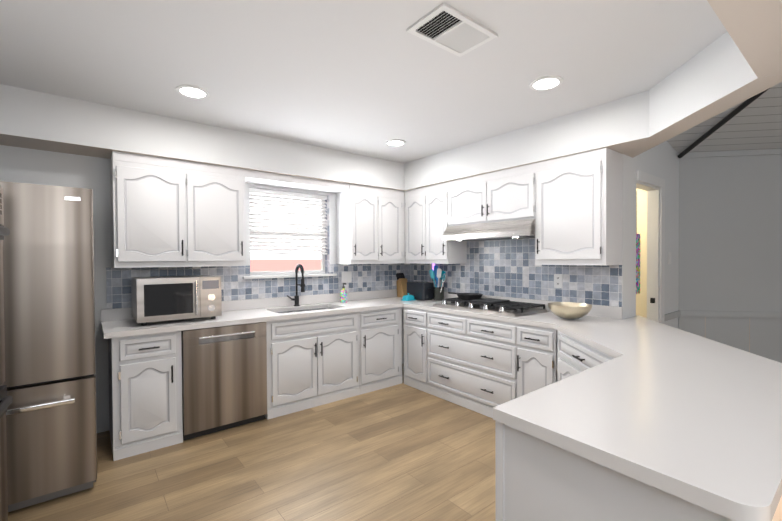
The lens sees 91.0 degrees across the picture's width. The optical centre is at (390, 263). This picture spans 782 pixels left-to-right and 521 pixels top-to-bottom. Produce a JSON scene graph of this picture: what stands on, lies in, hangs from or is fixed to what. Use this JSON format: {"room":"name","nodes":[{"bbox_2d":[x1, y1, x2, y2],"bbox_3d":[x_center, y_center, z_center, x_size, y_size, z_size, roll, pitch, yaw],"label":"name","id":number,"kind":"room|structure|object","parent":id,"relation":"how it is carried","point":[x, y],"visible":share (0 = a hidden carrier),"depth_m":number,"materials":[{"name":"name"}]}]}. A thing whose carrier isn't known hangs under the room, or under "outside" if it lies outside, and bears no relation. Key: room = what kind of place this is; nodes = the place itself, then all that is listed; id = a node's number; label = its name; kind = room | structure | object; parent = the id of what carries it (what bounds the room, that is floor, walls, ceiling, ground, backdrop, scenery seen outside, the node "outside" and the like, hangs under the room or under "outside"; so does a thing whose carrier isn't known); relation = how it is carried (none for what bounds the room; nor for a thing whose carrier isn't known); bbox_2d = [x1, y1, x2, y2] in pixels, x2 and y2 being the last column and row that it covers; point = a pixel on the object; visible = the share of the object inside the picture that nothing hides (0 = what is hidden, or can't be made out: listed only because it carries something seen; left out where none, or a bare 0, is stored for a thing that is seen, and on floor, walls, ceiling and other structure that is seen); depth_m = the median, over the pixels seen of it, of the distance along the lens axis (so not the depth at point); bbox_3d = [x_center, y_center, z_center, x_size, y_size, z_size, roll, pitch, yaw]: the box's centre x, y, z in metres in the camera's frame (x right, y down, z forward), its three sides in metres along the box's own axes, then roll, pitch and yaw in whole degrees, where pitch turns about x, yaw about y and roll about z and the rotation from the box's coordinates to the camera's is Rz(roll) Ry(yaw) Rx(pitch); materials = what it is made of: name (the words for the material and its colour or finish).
{"room":"kitchen","nodes":[
{"label":"kitchen","id":0,"kind":"room"},
{"bbox_2d":[0,145,403,432],"bbox_3d":[-0.996,0.072,4.360,6.200,2.590,0.150,-1,1,-38],"label":"wall","id":1,"kind":"structure","parent":0,"point":[28,165],"depth_m":3.15,"materials":[{"name":"white paint"}]},
{"bbox_2d":[110,151,245,267],"bbox_3d":[-1.825,-0.425,3.367,1.000,0.900,0.364,-1,1,-38],"label":"upper cabinet","id":2,"kind":"object","parent":1,"relation":"attached to","point":[166,212],"visible":1,"depth_m":3.21,"materials":[{"name":"white paint"}]},
{"bbox_2d":[106,263,405,308],"bbox_3d":[-1.063,0.183,4.204,3.299,0.342,0.009,-1,1,-38],"label":"tile backsplash","id":3,"kind":"structure","parent":1,"relation":"attached to","point":[365,277],"depth_m":3.96,"materials":[{"name":"tile"}]},
{"bbox_2d":[341,271,351,282],"bbox_3d":[-0.533,0.159,4.615,0.140,0.135,0.009,-1,1,-38],"label":"switch plate","id":4,"kind":"object","parent":3,"relation":"attached to","point":[346,276],"visible":1,"depth_m":4.61,"materials":[{"name":"white plastic"}]},
{"bbox_2d":[243,192,336,278],"bbox_3d":[-1.110,-0.321,4.231,1.070,0.938,0.185,-1,1,-38],"label":"window","id":5,"kind":"structure","parent":1,"relation":"in","point":[283,274],"depth_m":4.26,"materials":[{"name":"white paint"}]},
{"bbox_2d":[249,188,326,253],"bbox_3d":[-1.113,-0.445,4.234,0.902,0.680,0.054,-1,1,-38],"label":"window blinds","id":6,"kind":"object","parent":5,"relation":"attached to","point":[291,239],"visible":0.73,"depth_m":4.21,"materials":[{"name":"white plastic"}]},
{"bbox_2d":[245,169,348,193],"bbox_3d":[-1.007,-0.854,4.055,1.143,0.070,0.298,-1,1,-38],"label":"trim","id":7,"kind":"structure","parent":1,"relation":"attached to","point":[275,180],"depth_m":3.96,"materials":[{"name":"white paint"}]},
{"bbox_2d":[325,196,329,273],"bbox_3d":[-0.750,-0.341,4.519,0.006,0.910,0.098,-1,1,-38],"label":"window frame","id":8,"kind":"structure","parent":1,"relation":"attached to","point":[327,262],"depth_m":4.51,"materials":[{"name":"wood"}]},
{"bbox_2d":[336,184,404,263],"bbox_3d":[-0.221,-0.451,4.640,0.801,0.900,0.364,-1,1,-38],"label":"upper cabinet","id":9,"kind":"object","parent":1,"relation":"attached to","point":[370,224],"visible":1,"depth_m":4.47,"materials":[{"name":"white paint"}]},
{"bbox_2d":[8,363,495,520],"bbox_3d":[2.346,1.399,2.589,12.000,0.050,9.200,-1,1,-38],"label":"floor","id":10,"kind":"structure","parent":0,"point":[402,452],"depth_m":2.57,"materials":[{"name":"brown wood"}]},
{"bbox_2d":[0,181,96,511],"bbox_3d":[-2.393,0.474,2.443,0.798,1.852,1.000,-1,1,-38],"label":"refrigerator","id":11,"kind":"object","parent":10,"relation":"on","point":[49,324],"visible":0.96,"depth_m":2.21,"materials":[{"name":"grey metal"}]},
{"bbox_2d":[108,331,182,460],"bbox_3d":[-1.970,0.953,3.070,0.439,0.873,0.661,-1,1,-38],"label":"base cabinet","id":12,"kind":"object","parent":10,"relation":"on","point":[145,393],"visible":1,"depth_m":2.83,"materials":[{"name":"white paint"}]},
{"bbox_2d":[181,322,266,440],"bbox_3d":[-1.526,0.949,3.399,0.654,0.868,0.584,-1,1,-38],"label":"dishwasher","id":13,"kind":"object","parent":10,"relation":"on","point":[224,377],"visible":0.96,"depth_m":3.15,"materials":[{"name":"grey metal"}]},
{"bbox_2d":[265,312,359,419],"bbox_3d":[-0.890,0.936,3.928,0.984,0.873,0.661,-1,1,-38],"label":"base cabinet","id":14,"kind":"object","parent":10,"relation":"on","point":[313,361],"visible":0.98,"depth_m":3.66,"materials":[{"name":"white paint"}]},
{"bbox_2d":[359,307,402,394],"bbox_3d":[-0.271,0.926,4.419,0.588,0.873,0.661,-1,1,-38],"label":"base cabinet","id":15,"kind":"object","parent":10,"relation":"on","point":[380,348],"visible":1,"depth_m":4.17,"materials":[{"name":"white paint"}]},
{"bbox_2d":[403,307,422,390],"bbox_3d":[0.478,0.923,4.386,0.580,0.872,0.400,-1,1,-38],"label":"base cabinet","id":16,"kind":"object","parent":10,"relation":"on","point":[412,317],"depth_m":4.22,"materials":[{"name":"white paint"}]},
{"bbox_2d":[423,310,514,417],"bbox_3d":[0.937,0.928,3.808,0.580,0.872,1.075,-1,1,-38],"label":"base cabinet","id":17,"kind":"object","parent":10,"relation":"on","point":[485,367],"depth_m":3.60,"materials":[{"name":"white paint"}]},
{"bbox_2d":[515,323,556,398],"bbox_3d":[1.376,0.933,3.255,0.580,0.872,0.337,-1,1,-38],"label":"base cabinet","id":18,"kind":"object","parent":10,"relation":"on","point":[535,347],"depth_m":3.08,"materials":[{"name":"white paint"}]},
{"bbox_2d":[557,330,613,381],"bbox_3d":[1.246,0.944,2.482,0.620,0.873,0.707,-1,1,-38],"label":"base cabinet","id":19,"kind":"object","parent":10,"relation":"on","point":[574,356],"visible":0.17,"depth_m":2.61,"materials":[{"name":"white paint"}]},
{"bbox_2d":[495,421,781,520],"bbox_3d":[1.403,0.949,2.029,2.522,0.873,1.118,-1,1,-38],"label":"base cabinet","id":20,"kind":"object","parent":10,"relation":"on","point":[537,479],"depth_m":1.13,"materials":[{"name":"white paint"}]},
{"bbox_2d":[101,289,781,520],"bbox_3d":[0.240,0.532,2.804,3.670,0.331,3.828,-1,1,-38],"label":"countertop","id":21,"kind":"structure","parent":20,"relation":"on","point":[689,416],"depth_m":1.35,"materials":[{"name":"white stone"}]},
{"bbox_2d":[131,275,221,325],"bbox_3d":[-1.792,0.290,3.219,0.600,0.361,0.450,-1,1,-38],"label":"microwave","id":22,"kind":"object","parent":21,"relation":"on","point":[160,298],"visible":1,"depth_m":3.05,"materials":[{"name":"silver metal"}]},
{"bbox_2d":[287,264,304,305],"bbox_3d":[-1.008,0.229,4.056,0.156,0.454,0.208,-1,1,-38],"label":"spring faucet","id":23,"kind":"object","parent":21,"relation":"on","point":[295,299],"visible":1,"depth_m":4.10,"materials":[{"name":"black metal"}]},
{"bbox_2d":[340,283,346,302],"bbox_3d":[-0.545,0.336,4.441,0.084,0.225,0.092,-1,1,-38],"label":"soap dispenser","id":24,"kind":"object","parent":21,"relation":"on","point":[343,295],"visible":1,"depth_m":4.41,"materials":[{"name":"plastic"}]},
{"bbox_2d":[396,273,406,296],"bbox_3d":[0.157,0.279,5.059,0.120,0.313,0.209,-1,1,-38],"label":"knife block","id":25,"kind":"object","parent":21,"relation":"on","point":[401,281],"visible":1,"depth_m":5.03,"materials":[{"name":"brown wood"}]},
{"bbox_2d":[401,293,415,300],"bbox_3d":[0.210,0.398,4.644,0.159,0.086,0.114,-1,1,-38],"label":"butter dish","id":26,"kind":"object","parent":21,"relation":"on","point":[408,297],"visible":1,"depth_m":4.61,"materials":[{"name":"teal ceramic"}]},
{"bbox_2d":[407,281,433,300],"bbox_3d":[0.366,0.333,4.748,0.190,0.212,0.340,-1,1,-38],"label":"toaster","id":27,"kind":"object","parent":21,"relation":"on","point":[418,290],"visible":0.92,"depth_m":4.65,"materials":[{"name":"grey"}]},
{"bbox_2d":[429,265,446,300],"bbox_3d":[0.581,0.230,4.613,0.132,0.420,0.283,-1,1,-38],"label":"utensil crock","id":28,"kind":"object","parent":21,"relation":"on","point":[437,273],"visible":1,"depth_m":4.58,"materials":[{"name":"grey ceramic"}]},
{"bbox_2d":[433,297,547,316],"bbox_3d":[0.956,0.408,3.838,0.530,0.081,1.020,-1,1,-38],"label":"gas cooktop","id":29,"kind":"object","parent":21,"relation":"in","point":[504,307],"visible":1,"depth_m":3.66,"materials":[{"name":"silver metal"}]},
{"bbox_2d":[448,292,482,299],"bbox_3d":[0.796,0.351,4.215,0.282,0.050,0.451,-1,1,-38],"label":"skillet","id":30,"kind":"object","parent":29,"relation":"on","point":[470,296],"visible":1,"depth_m":4.07,"materials":[{"name":"black metal"}]},
{"bbox_2d":[548,302,591,318],"bbox_3d":[1.478,0.395,3.180,0.335,0.119,0.335,-1,1,-38],"label":"metal bowl","id":31,"kind":"object","parent":21,"relation":"on","point":[570,310],"visible":1,"depth_m":3.09,"materials":[{"name":"gold metal"}]},
{"bbox_2d":[0,0,726,162],"bbox_3d":[0.368,-1.226,0.324,6.150,0.100,8.150,-1,1,-38],"label":"ceiling","id":32,"kind":"structure","parent":0,"point":[369,78],"depth_m":2.27,"materials":[{"name":"white paint"}]},
{"bbox_2d":[176,85,209,98],"bbox_3d":[-1.378,-1.193,2.672,0.210,0.010,0.210,-1,1,-38],"label":"recessed light","id":33,"kind":"object","parent":32,"relation":"in","point":[192,91],"visible":1,"depth_m":2.66,"materials":[{"name":"white plastic"}]},
{"bbox_2d":[385,139,405,145],"bbox_3d":[0.047,-1.216,3.873,0.210,0.010,0.210,-1,1,-38],"label":"recessed light","id":34,"kind":"object","parent":32,"relation":"in","point":[395,142],"visible":0.98,"depth_m":3.86,"materials":[{"name":"white plastic"}]},
{"bbox_2d":[407,3,497,56],"bbox_3d":[0.319,-1.192,1.983,0.405,0.012,0.260,-1,1,-38],"label":"ceiling vent","id":35,"kind":"object","parent":32,"relation":"in","point":[446,27],"visible":0.98,"depth_m":1.97,"materials":[{"name":"white plastic"}]},
{"bbox_2d":[529,75,562,90],"bbox_3d":[1.036,-1.204,2.568,0.210,0.010,0.210,-1,1,-38],"label":"recessed light","id":36,"kind":"object","parent":32,"relation":"in","point":[544,83],"visible":0.98,"depth_m":2.56,"materials":[{"name":"white plastic"}]},
{"bbox_2d":[0,32,781,190],"bbox_3d":[-0.276,-1.037,2.425,4.650,0.328,3.760,-1,1,-38],"label":"soffit","id":37,"kind":"structure","parent":0,"point":[715,77],"depth_m":2.98,"materials":[{"name":"white paint"}]},
{"bbox_2d":[636,188,646,317],"bbox_3d":[2.091,-0.148,4.287,1.450,3.000,1.400,-1,1,-38],"label":"wall","id":38,"kind":"structure","parent":0,"point":[641,303],"depth_m":4.34,"materials":[{"name":"beige paint"}]},
{"bbox_2d":[636,191,639,293],"bbox_3d":[2.281,-0.199,3.573,0.160,0.960,0.015,-1,1,-38],"label":"quilt","id":39,"kind":"object","parent":38,"relation":"attached to","point":[637,263],"visible":0.62,"depth_m":3.58,"materials":[{"name":"multicoloured fabric"}]},
{"bbox_2d":[616,141,678,327],"bbox_3d":[2.466,-0.441,3.637,1.536,3.600,0.080,-1,1,-38],"label":"wall","id":40,"kind":"structure","parent":0,"point":[661,160],"depth_m":3.62,"materials":[{"name":"white paint"}]},
{"bbox_2d":[636,170,664,323],"bbox_3d":[2.345,0.278,3.545,0.655,2.165,0.115,-1,1,-38],"label":"door frame","id":41,"kind":"structure","parent":40,"relation":"attached to","point":[648,183],"depth_m":3.67,"materials":[{"name":"white paint"}]},
{"bbox_2d":[667,82,781,152],"bbox_3d":[3.214,-2.052,0.769,9.420,1.890,5.320,-1,1,-38],"label":"ceiling","id":42,"kind":"structure","parent":0,"point":[756,124],"depth_m":3.56,"materials":[{"name":"white wood"}]},
{"bbox_2d":[678,88,769,157],"bbox_3d":[2.656,-1.541,1.804,0.044,0.968,4.371,0,1,9],"label":"beam","id":43,"kind":"structure","parent":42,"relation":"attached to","point":[733,113],"depth_m":3.34,"materials":[{"name":"black metal"}]},
{"bbox_2d":[678,154,781,311],"bbox_3d":[5.051,-0.207,3.779,4.300,3.100,0.120,0,1,9],"label":"wall","id":44,"kind":"structure","parent":0,"point":[730,233],"depth_m":3.95,"materials":[{"name":"grey paint"}]},
{"bbox_2d":[664,149,781,362],"bbox_3d":[4.904,0.087,3.556,3.360,2.520,3.086,-1,1,-38],"label":"trim","id":45,"kind":"structure","parent":44,"relation":"attached to","point":[758,333],"depth_m":3.94,"materials":[{"name":"grey paint"}]},
{"bbox_2d":[707,0,781,77],"bbox_3d":[0.423,-1.017,0.676,3.569,0.328,0.150,-1,1,-38],"label":"header beam","id":46,"kind":"structure","parent":0,"point":[753,28],"depth_m":1.42,"materials":[{"name":"beige paint"}]},
{"bbox_3d":[1.092,0.063,4.263,0.150,2.590,2.600,-1,1,-38],"label":"wall","id":47,"kind":"structure","parent":0,"visible":0},
{"bbox_2d":[405,187,424,263],"bbox_3d":[0.409,-0.455,4.725,0.328,0.900,0.390,-1,1,-38],"label":"upper cabinet","id":48,"kind":"object","parent":47,"relation":"attached to","point":[414,198],"depth_m":4.62,"materials":[{"name":"white paint"}]},
{"bbox_2d":[425,182,466,263],"bbox_3d":[0.637,-0.452,4.438,0.328,0.900,0.343,-1,1,-38],"label":"upper cabinet","id":49,"kind":"object","parent":47,"relation":"attached to","point":[437,250],"depth_m":4.33,"materials":[{"name":"white paint"}]},
{"bbox_2d":[442,219,534,240],"bbox_3d":[1.032,-0.325,3.869,0.405,0.160,1.036,-1,1,-38],"label":"range hood","id":50,"kind":"object","parent":47,"relation":"attached to","point":[516,229],"visible":0.94,"depth_m":3.69,"materials":[{"name":"silver metal"}]},
{"bbox_2d":[449,163,532,225],"bbox_3d":[1.066,-0.652,3.894,0.328,0.490,1.041,-1,1,-38],"label":"upper cabinet","id":51,"kind":"object","parent":47,"relation":"attached to","point":[507,194],"depth_m":3.73,"materials":[{"name":"white paint"}]},
{"bbox_2d":[406,238,621,306],"bbox_3d":[1.063,-0.033,4.168,0.008,0.752,2.640,-1,1,-38],"label":"tile backsplash","id":52,"kind":"structure","parent":47,"relation":"attached to","point":[506,268],"depth_m":3.87,"materials":[{"name":"tile"}]},
{"bbox_2d":[554,274,562,287],"bbox_3d":[1.546,0.160,3.551,0.008,0.130,0.080,-1,1,-38],"label":"outlet","id":53,"kind":"object","parent":52,"relation":"attached to","point":[558,280],"visible":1,"depth_m":3.55,"materials":[{"name":"white plastic"}]},
{"bbox_2d":[533,148,622,264],"bbox_3d":[1.574,-0.441,3.258,0.328,0.900,0.590,-1,1,-38],"label":"upper cabinet","id":54,"kind":"object","parent":47,"relation":"attached to","point":[572,205],"depth_m":3.10,"materials":[{"name":"white paint"}]},
{"bbox_3d":[-1.841,0.513,1.236,0.619,1.800,1.205,-1,1,-38],"label":"cabinet","id":55,"kind":"object","parent":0,"visible":0},
{"bbox_2d":[0,185,12,520],"bbox_3d":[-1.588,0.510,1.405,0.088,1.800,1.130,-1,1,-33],"label":"double wall oven","id":56,"kind":"object","parent":55,"relation":"in","point":[6,401],"visible":1,"depth_m":1.84,"materials":[{"name":"silver metal"}]},
{"label":"outside","id":57,"kind":"structure","parent":0,"visible":0},
{"bbox_2d":[250,193,320,271],"bbox_3d":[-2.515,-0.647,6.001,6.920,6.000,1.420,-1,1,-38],"label":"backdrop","id":58,"kind":"structure","parent":57,"point":[274,262],"depth_m":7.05,"materials":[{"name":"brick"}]}
]}

